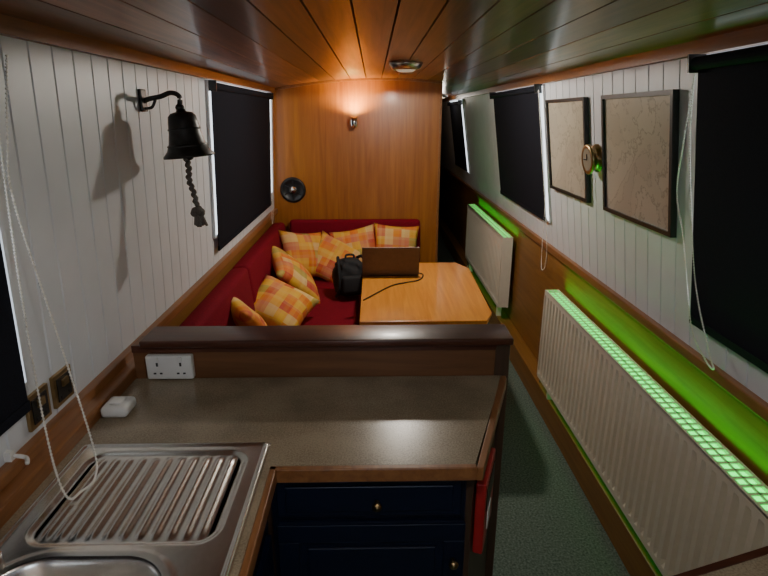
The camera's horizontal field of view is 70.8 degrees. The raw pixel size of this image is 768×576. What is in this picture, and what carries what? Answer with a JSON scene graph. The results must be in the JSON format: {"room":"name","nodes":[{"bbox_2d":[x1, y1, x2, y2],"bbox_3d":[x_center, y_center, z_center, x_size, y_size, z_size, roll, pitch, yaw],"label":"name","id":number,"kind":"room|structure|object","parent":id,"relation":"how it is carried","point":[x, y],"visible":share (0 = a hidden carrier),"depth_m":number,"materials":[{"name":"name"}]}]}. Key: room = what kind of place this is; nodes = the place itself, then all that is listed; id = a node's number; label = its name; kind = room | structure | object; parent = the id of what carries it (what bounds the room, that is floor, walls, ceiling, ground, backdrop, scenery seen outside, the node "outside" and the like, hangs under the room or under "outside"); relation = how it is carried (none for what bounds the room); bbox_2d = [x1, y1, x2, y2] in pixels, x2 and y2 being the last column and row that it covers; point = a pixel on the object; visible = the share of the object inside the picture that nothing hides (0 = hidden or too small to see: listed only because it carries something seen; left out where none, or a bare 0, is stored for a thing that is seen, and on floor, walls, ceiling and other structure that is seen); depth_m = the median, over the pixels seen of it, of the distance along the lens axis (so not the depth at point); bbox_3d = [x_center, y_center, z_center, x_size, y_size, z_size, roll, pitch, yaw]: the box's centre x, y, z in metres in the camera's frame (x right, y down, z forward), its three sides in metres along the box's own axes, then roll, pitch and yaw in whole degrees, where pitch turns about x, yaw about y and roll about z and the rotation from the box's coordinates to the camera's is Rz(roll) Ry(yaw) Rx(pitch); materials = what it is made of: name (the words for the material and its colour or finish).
{"room":"ship interior","nodes":[
{"label":"ship interior","id":0,"kind":"room"},
{"bbox_2d":[0,35,273,466],"bbox_3d":[-0.938,-1.394,5.206,0.053,1.038,13.400,0,18,-1],"label":"wall","id":1,"kind":"structure","parent":0,"point":[114,241],"depth_m":1.60,"materials":[{"name":"white wood"}]},
{"bbox_2d":[0,208,29,386],"bbox_3d":[-0.832,0.075,0.522,0.049,0.782,1.404,0,18,-1],"label":"window","id":2,"kind":"structure","parent":1,"relation":"in","point":[2,232],"depth_m":1.24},
{"bbox_2d":[0,242,30,435],"bbox_3d":[-0.807,0.103,0.521,0.072,0.834,1.376,0,18,-1],"label":"roller blind","id":3,"kind":"object","parent":2,"relation":"attached to","point":[14,402],"visible":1,"depth_m":1.21,"materials":[{"name":"fabric"}]},
{"bbox_2d":[0,54,97,499],"bbox_3d":[-0.759,-0.012,1.179,0.092,0.945,0.269,-14,22,-36],"label":"chain","id":4,"kind":"object","parent":3,"relation":"hanging from","point":[6,55],"visible":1,"depth_m":1.22,"materials":[{"name":"white plastic"}]},
{"bbox_2d":[3,450,29,464],"bbox_3d":[-0.846,0.391,1.249,0.059,0.028,0.028,0,18,-1],"label":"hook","id":5,"kind":"object","parent":1,"relation":"attached to","point":[9,455],"visible":1,"depth_m":1.25,"materials":[{"name":"white plastic"}]},
{"bbox_2d":[26,383,51,431],"bbox_3d":[-0.866,0.299,1.358,0.021,0.090,0.086,0,18,-1],"label":"wall socket","id":6,"kind":"object","parent":1,"relation":"attached to","point":[33,417],"visible":0.89,"depth_m":1.34,"materials":[{"name":"brown metal"}]},
{"bbox_2d":[49,364,73,408],"bbox_3d":[-0.868,0.266,1.463,0.021,0.090,0.086,0,18,-1],"label":"wall socket","id":7,"kind":"object","parent":1,"relation":"attached to","point":[61,386],"visible":0.94,"depth_m":1.45,"materials":[{"name":"brown metal"}]},
{"bbox_2d":[0,14,274,92],"bbox_3d":[-0.832,-0.690,1.521,0.025,0.055,5.949,0,18,-1],"label":"trim","id":8,"kind":"structure","parent":1,"relation":"attached to","point":[12,27],"depth_m":1.56,"materials":[{"name":"wood"}]},
{"bbox_2d":[0,208,277,491],"bbox_3d":[-0.873,0.241,1.819,0.030,0.040,5.949,0,18,-1],"label":"trim","id":9,"kind":"structure","parent":1,"relation":"attached to","point":[33,447],"depth_m":1.66,"materials":[{"name":"brown wood"}]},
{"bbox_2d":[137,89,214,226],"bbox_3d":[-0.737,-0.465,1.968,0.238,0.488,0.179,0,18,-1],"label":"bell","id":10,"kind":"object","parent":1,"relation":"attached to","point":[187,142],"visible":1,"depth_m":1.90,"materials":[{"name":"black metal"}]},
{"bbox_2d":[205,80,272,237],"bbox_3d":[-0.893,-0.896,3.547,0.049,0.782,1.729,0,18,-1],"label":"window","id":11,"kind":"structure","parent":1,"relation":"in","point":[207,92],"depth_m":2.76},
{"bbox_2d":[208,80,273,250],"bbox_3d":[-0.868,-0.846,3.508,0.073,0.854,1.586,0,18,-1],"label":"roller blind","id":12,"kind":"object","parent":11,"relation":"attached to","point":[240,116],"visible":0.98,"depth_m":3.25,"materials":[{"name":"fabric"}]},
{"bbox_2d":[270,127,272,223],"bbox_3d":[-0.893,-0.984,4.278,0.032,0.949,0.126,0,18,-1],"label":"chain","id":13,"kind":"object","parent":12,"relation":"hanging from","point":[270,127],"visible":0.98,"depth_m":4.31,"materials":[{"name":"white plastic"}]},
{"bbox_2d":[168,216,274,325],"bbox_3d":[-0.979,-0.434,5.461,0.040,0.947,13.300,0,18,-1],"label":"wall","id":14,"kind":"structure","parent":0,"point":[197,300],"depth_m":2.92,"materials":[{"name":"brown wood"}]},
{"bbox_2d":[0,357,136,528],"bbox_3d":[-0.826,0.753,0.472,0.063,0.138,3.050,0,18,-1],"label":"trim upstand","id":15,"kind":"structure","parent":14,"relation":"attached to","point":[12,497],"depth_m":1.36,"materials":[{"name":"brown wood"}]},
{"bbox_2d":[273,77,439,262],"bbox_3d":[-0.313,-1.863,8.141,1.406,2.030,7.350,0,18,-1],"label":"wall","id":16,"kind":"structure","parent":0,"point":[386,166],"depth_m":4.51,"materials":[{"name":"brown wood"}]},
{"bbox_2d":[280,177,305,202],"bbox_3d":[-0.774,-0.832,4.588,0.216,0.216,0.026,0,18,-1],"label":"wall speaker","id":17,"kind":"object","parent":16,"relation":"attached to","point":[292,189],"visible":1,"depth_m":4.59,"materials":[{"name":"black plastic"}]},
{"bbox_2d":[350,117,357,127],"bbox_3d":[-0.243,-1.342,4.380,0.064,0.088,0.132,0,18,-1],"label":"wall spotlight","id":18,"kind":"object","parent":16,"relation":"attached to","point":[353,120],"visible":1,"depth_m":4.32,"materials":[{"name":"silver metal"}]},
{"bbox_2d":[275,78,440,89],"bbox_3d":[-0.219,-1.637,4.347,1.360,0.097,0.015,0,18,-1],"label":"trim","id":19,"kind":"structure","parent":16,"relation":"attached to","point":[360,79],"depth_m":4.33,"materials":[{"name":"brown wood"}]},
{"bbox_2d":[435,82,442,262],"bbox_3d":[0.465,-0.726,4.676,0.018,1.984,0.041,0,18,-1],"label":"trim bulkhead edge","id":20,"kind":"object","parent":16,"relation":"attached to","point":[441,84],"visible":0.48,"depth_m":4.57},
{"bbox_2d":[0,0,767,98],"bbox_3d":[0.028,-1.847,5.028,2.122,0.145,13.300,0,18,-1],"label":"ceiling","id":21,"kind":"structure","parent":0,"point":[467,46],"depth_m":1.68,"materials":[{"name":"brown wood"}]},
{"bbox_2d":[389,60,422,71],"bbox_3d":[0.123,-1.243,3.038,0.188,0.055,0.188,0,18,-1],"label":"recessed light","id":22,"kind":"object","parent":21,"relation":"in","point":[400,66],"depth_m":2.97,"materials":[{"name":"silver metal"}]},
{"bbox_2d":[437,232,629,575],"bbox_3d":[-0.003,0.035,5.631,2.200,0.050,13.300,0,18,-1],"label":"floor","id":23,"kind":"structure","parent":0,"point":[547,525],"depth_m":2.48,"materials":[{"name":"carpet"}]},
{"bbox_2d":[0,375,506,575],"bbox_3d":[-0.186,1.063,0.874,1.226,0.901,2.222,0,18,-1],"label":"countertop","id":24,"kind":"structure","parent":23,"relation":"on","point":[373,475],"depth_m":1.44,"materials":[{"name":"laminate"}]},
{"bbox_2d":[0,550,3,563],"bbox_3d":[-0.718,0.510,0.905,0.135,0.120,0.284,-14,22,-36],"label":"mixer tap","id":25,"kind":"object","parent":24,"relation":"on","point":[1,554],"visible":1,"depth_m":1.04,"materials":[{"name":"silver metal"}]},
{"bbox_2d":[101,396,135,417],"bbox_3d":[-0.774,0.344,1.576,0.075,0.040,0.080,0,18,-1],"label":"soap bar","id":26,"kind":"object","parent":24,"relation":"on","point":[116,406],"visible":1,"depth_m":1.55,"materials":[{"name":"white plastic"}]},
{"bbox_2d":[0,442,270,575],"bbox_3d":[-0.535,0.609,1.030,0.490,0.149,0.870,0,18,-1],"label":"sink","id":27,"kind":"object","parent":24,"relation":"in","point":[149,509],"visible":0.98,"depth_m":1.17,"materials":[{"name":"metal"}]},
{"bbox_2d":[472,447,495,553],"bbox_3d":[0.287,0.621,1.548,0.030,0.270,0.180,6,19,18],"label":"case","id":28,"kind":"object","parent":24,"relation":"attached to","point":[484,488],"visible":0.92,"depth_m":1.48,"materials":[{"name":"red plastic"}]},
{"bbox_2d":[180,219,419,325],"bbox_3d":[-0.278,0.253,3.440,1.272,0.876,2.875,0,18,-1],"label":"sofa","id":29,"kind":"object","parent":23,"relation":"on","point":[243,281],"visible":0.12,"depth_m":3.61,"materials":[{"name":"red fabric"}]},
{"bbox_2d":[231,297,267,325],"bbox_3d":[-0.716,0.184,2.881,0.219,0.320,0.382,-13,22,-35],"label":"throw pillow","id":30,"kind":"object","parent":29,"relation":"on","point":[242,315],"visible":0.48,"depth_m":2.73,"materials":[{"name":"fabric"}]},
{"bbox_2d":[254,274,319,325],"bbox_3d":[-0.661,0.116,3.405,0.362,0.306,0.433,6,19,19],"label":"throw pillow","id":31,"kind":"object","parent":29,"relation":"on","point":[279,303],"visible":0.82,"depth_m":3.34,"materials":[{"name":"fabric"}]},
{"bbox_2d":[272,246,319,303],"bbox_3d":[-0.643,-0.086,3.899,0.309,0.413,0.502,-5,19,-16],"label":"throw pillow","id":32,"kind":"object","parent":29,"relation":"on","point":[290,271],"visible":0.76,"depth_m":3.78,"materials":[{"name":"fabric"}]},
{"bbox_2d":[278,230,320,276],"bbox_3d":[-0.641,-0.268,4.334,0.459,0.416,0.222,-14,23,-38],"label":"throw pillow","id":33,"kind":"object","parent":29,"relation":"on","point":[303,247],"visible":0.7,"depth_m":4.27,"materials":[{"name":"fabric"}]},
{"bbox_2d":[315,231,359,282],"bbox_3d":[-0.411,-0.224,4.396,0.487,0.433,0.267,4,18,12],"label":"throw pillow","id":34,"kind":"object","parent":29,"relation":"on","point":[329,248],"visible":0.61,"depth_m":4.35,"materials":[{"name":"fabric"}]},
{"bbox_2d":[332,253,362,297],"bbox_3d":[-0.243,-0.093,3.938,0.261,0.315,0.256,-5,18,-14],"label":"backpack","id":35,"kind":"object","parent":29,"relation":"on","point":[347,276],"visible":0.74,"depth_m":3.86,"materials":[{"name":"black fabric"}]},
{"bbox_2d":[329,224,375,261],"bbox_3d":[-0.234,-0.311,4.475,0.428,0.414,0.190,-3,18,-8],"label":"throw pillow","id":36,"kind":"object","parent":29,"relation":"on","point":[356,239],"visible":0.41,"depth_m":4.43,"materials":[{"name":"fabric"}]},
{"bbox_2d":[374,223,418,246],"bbox_3d":[0.096,-0.340,4.493,0.398,0.388,0.180,0,18,1],"label":"throw pillow","id":37,"kind":"object","parent":29,"relation":"on","point":[385,236],"visible":0.49,"depth_m":4.44,"materials":[{"name":"fabric"}]},
{"bbox_2d":[131,324,513,575],"bbox_3d":[-0.201,0.643,1.957,1.241,1.040,0.136,0,18,-1],"label":"divider","id":38,"kind":"object","parent":23,"relation":"on","point":[439,349],"visible":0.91,"depth_m":1.79,"materials":[{"name":"brown wood"}]},
{"bbox_2d":[145,353,195,378],"bbox_3d":[-0.698,0.257,1.763,0.150,0.083,0.031,0,18,-1],"label":"wall socket","id":39,"kind":"object","parent":38,"relation":"attached to","point":[159,366],"visible":1,"depth_m":1.75,"materials":[{"name":"white plastic"}]},
{"bbox_2d":[360,263,491,324],"bbox_3d":[0.227,0.341,3.402,0.725,0.730,1.140,0,18,-1],"label":"table","id":40,"kind":"object","parent":23,"relation":"on","point":[447,293],"visible":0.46,"depth_m":3.07,"materials":[{"name":"brown wood"}]},
{"bbox_2d":[362,247,423,300],"bbox_3d":[0.062,-0.137,3.360,0.399,0.205,0.722,0,18,-1],"label":"laptop","id":41,"kind":"object","parent":40,"relation":"on","point":[376,261],"visible":1,"depth_m":3.44,"materials":[{"name":"brown metal"}]},
{"bbox_2d":[438,214,662,575],"bbox_3d":[0.922,-0.414,6.687,0.093,0.160,11.050,0,18,-1],"label":"baseboard","id":42,"kind":"structure","parent":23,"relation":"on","point":[633,554],"depth_m":2.75,"materials":[{"name":"brown wood"}]},
{"bbox_2d":[674,546,767,575],"bbox_3d":[0.777,1.173,0.531,0.560,0.902,1.465,0,18,-1],"label":"countertop","id":43,"kind":"structure","parent":23,"relation":"on","point":[755,562],"depth_m":1.04,"materials":[{"name":"stone"}]},
{"bbox_2d":[439,167,767,485],"bbox_3d":[1.011,-0.445,5.497,0.040,0.947,13.300,0,18,-1],"label":"wall","id":44,"kind":"structure","parent":0,"point":[738,428],"depth_m":2.47,"materials":[{"name":"brown wood"}]},
{"bbox_2d":[465,204,512,315],"bbox_3d":[0.943,-0.313,4.992,0.115,0.684,1.667,0,18,-1],"label":"panel radiator","id":45,"kind":"object","parent":44,"relation":"attached to","point":[488,250],"visible":1,"depth_m":4.58,"materials":[{"name":"beige metal"}]},
{"bbox_2d":[537,289,767,575],"bbox_3d":[0.997,0.587,2.299,0.115,0.616,1.987,0,18,-1],"label":"panel radiator","id":46,"kind":"object","parent":44,"relation":"attached to","point":[688,499],"visible":1,"depth_m":1.95,"materials":[{"name":"beige metal"}]},
{"bbox_2d":[440,43,767,402],"bbox_3d":[0.917,-1.405,5.240,0.156,1.038,13.400,0,18,-1],"label":"wall","id":47,"kind":"structure","parent":0,"point":[645,266],"depth_m":2.27,"materials":[{"name":"white wood"}]},
{"bbox_2d":[449,99,469,173],"bbox_3d":[0.880,-1.788,6.324,0.127,0.782,1.024,0,18,-1],"label":"window","id":48,"kind":"structure","parent":47,"relation":"in","point":[462,105],"depth_m":5.89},
{"bbox_2d":[447,100,467,171],"bbox_3d":[0.854,-1.792,6.323,0.143,0.754,0.916,0,18,-1],"label":"roller blind","id":49,"kind":"object","parent":48,"relation":"attached to","point":[455,107],"visible":0.98,"depth_m":6.26,"materials":[{"name":"fabric"}]},
{"bbox_2d":[500,84,551,222],"bbox_3d":[0.932,-0.959,3.742,0.127,0.782,1.309,0,18,-1],"label":"window","id":50,"kind":"structure","parent":47,"relation":"in","point":[543,94],"depth_m":3.14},
{"bbox_2d":[489,84,546,221],"bbox_3d":[0.906,-0.963,3.743,0.147,0.784,1.236,0,18,-1],"label":"roller blind","id":51,"kind":"object","parent":50,"relation":"attached to","point":[517,121],"visible":0.96,"depth_m":3.61,"materials":[{"name":"fabric"}]},
{"bbox_2d":[538,90,546,269],"bbox_3d":[0.929,-0.614,3.215,0.135,1.063,0.108,0,18,-1],"label":"chain","id":52,"kind":"object","parent":51,"relation":"hanging from","point":[538,90],"visible":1,"depth_m":3.19,"materials":[{"name":"white plastic"}]},
{"bbox_2d":[545,97,590,202],"bbox_3d":[0.936,-0.718,2.767,0.092,0.477,0.562,0,18,-1],"label":"framed map","id":53,"kind":"object","parent":47,"relation":"attached to","point":[567,119],"visible":0.93,"depth_m":2.73,"materials":[{"name":"paper"}]},
{"bbox_2d":[581,144,601,174],"bbox_3d":[0.932,-0.576,2.418,0.069,0.135,0.136,0,18,-1],"label":"clock","id":54,"kind":"object","parent":47,"relation":"attached to","point":[591,156],"visible":0.98,"depth_m":2.39,"materials":[{"name":"gold metal"}]},
{"bbox_2d":[440,164,767,422],"bbox_3d":[0.977,-0.898,5.351,0.028,0.038,13.300,0,18,-1],"label":"trim","id":55,"kind":"structure","parent":47,"relation":"attached to","point":[752,401],"depth_m":2.06,"materials":[{"name":"brown wood"}]},
{"bbox_2d":[442,24,767,101],"bbox_3d":[0.838,-1.824,5.051,0.030,0.055,13.300,0,18,-1],"label":"trim","id":56,"kind":"structure","parent":47,"relation":"attached to","point":[757,35],"depth_m":1.78,"materials":[{"name":"wood"}]},
{"bbox_2d":[601,89,679,237],"bbox_3d":[0.951,-0.486,2.046,0.092,0.477,0.567,0,18,-1],"label":"framed map","id":57,"kind":"object","parent":47,"relation":"attached to","point":[640,130],"visible":1,"depth_m":1.98,"materials":[{"name":"paper"}]},
{"bbox_2d":[690,73,697,309],"bbox_3d":[0.987,-0.087,1.027,0.127,0.782,1.394,0,18,-1],"label":"window","id":58,"kind":"structure","parent":47,"relation":"in","point":[697,73],"depth_m":1.67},
{"bbox_2d":[687,44,767,373],"bbox_3d":[0.964,-0.070,1.026,0.153,0.824,1.376,0,18,-1],"label":"roller blind","id":59,"kind":"object","parent":47,"relation":"attached to","point":[730,216],"visible":1,"depth_m":1.49,"materials":[{"name":"fabric"}]},
{"bbox_2d":[676,73,714,369],"bbox_3d":[0.969,-0.205,1.662,0.102,0.892,0.280,-6,19,-18],"label":"chain","id":60,"kind":"object","parent":59,"relation":"hanging from","point":[694,75],"visible":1,"depth_m":1.71,"materials":[{"name":"white plastic"}]}
]}

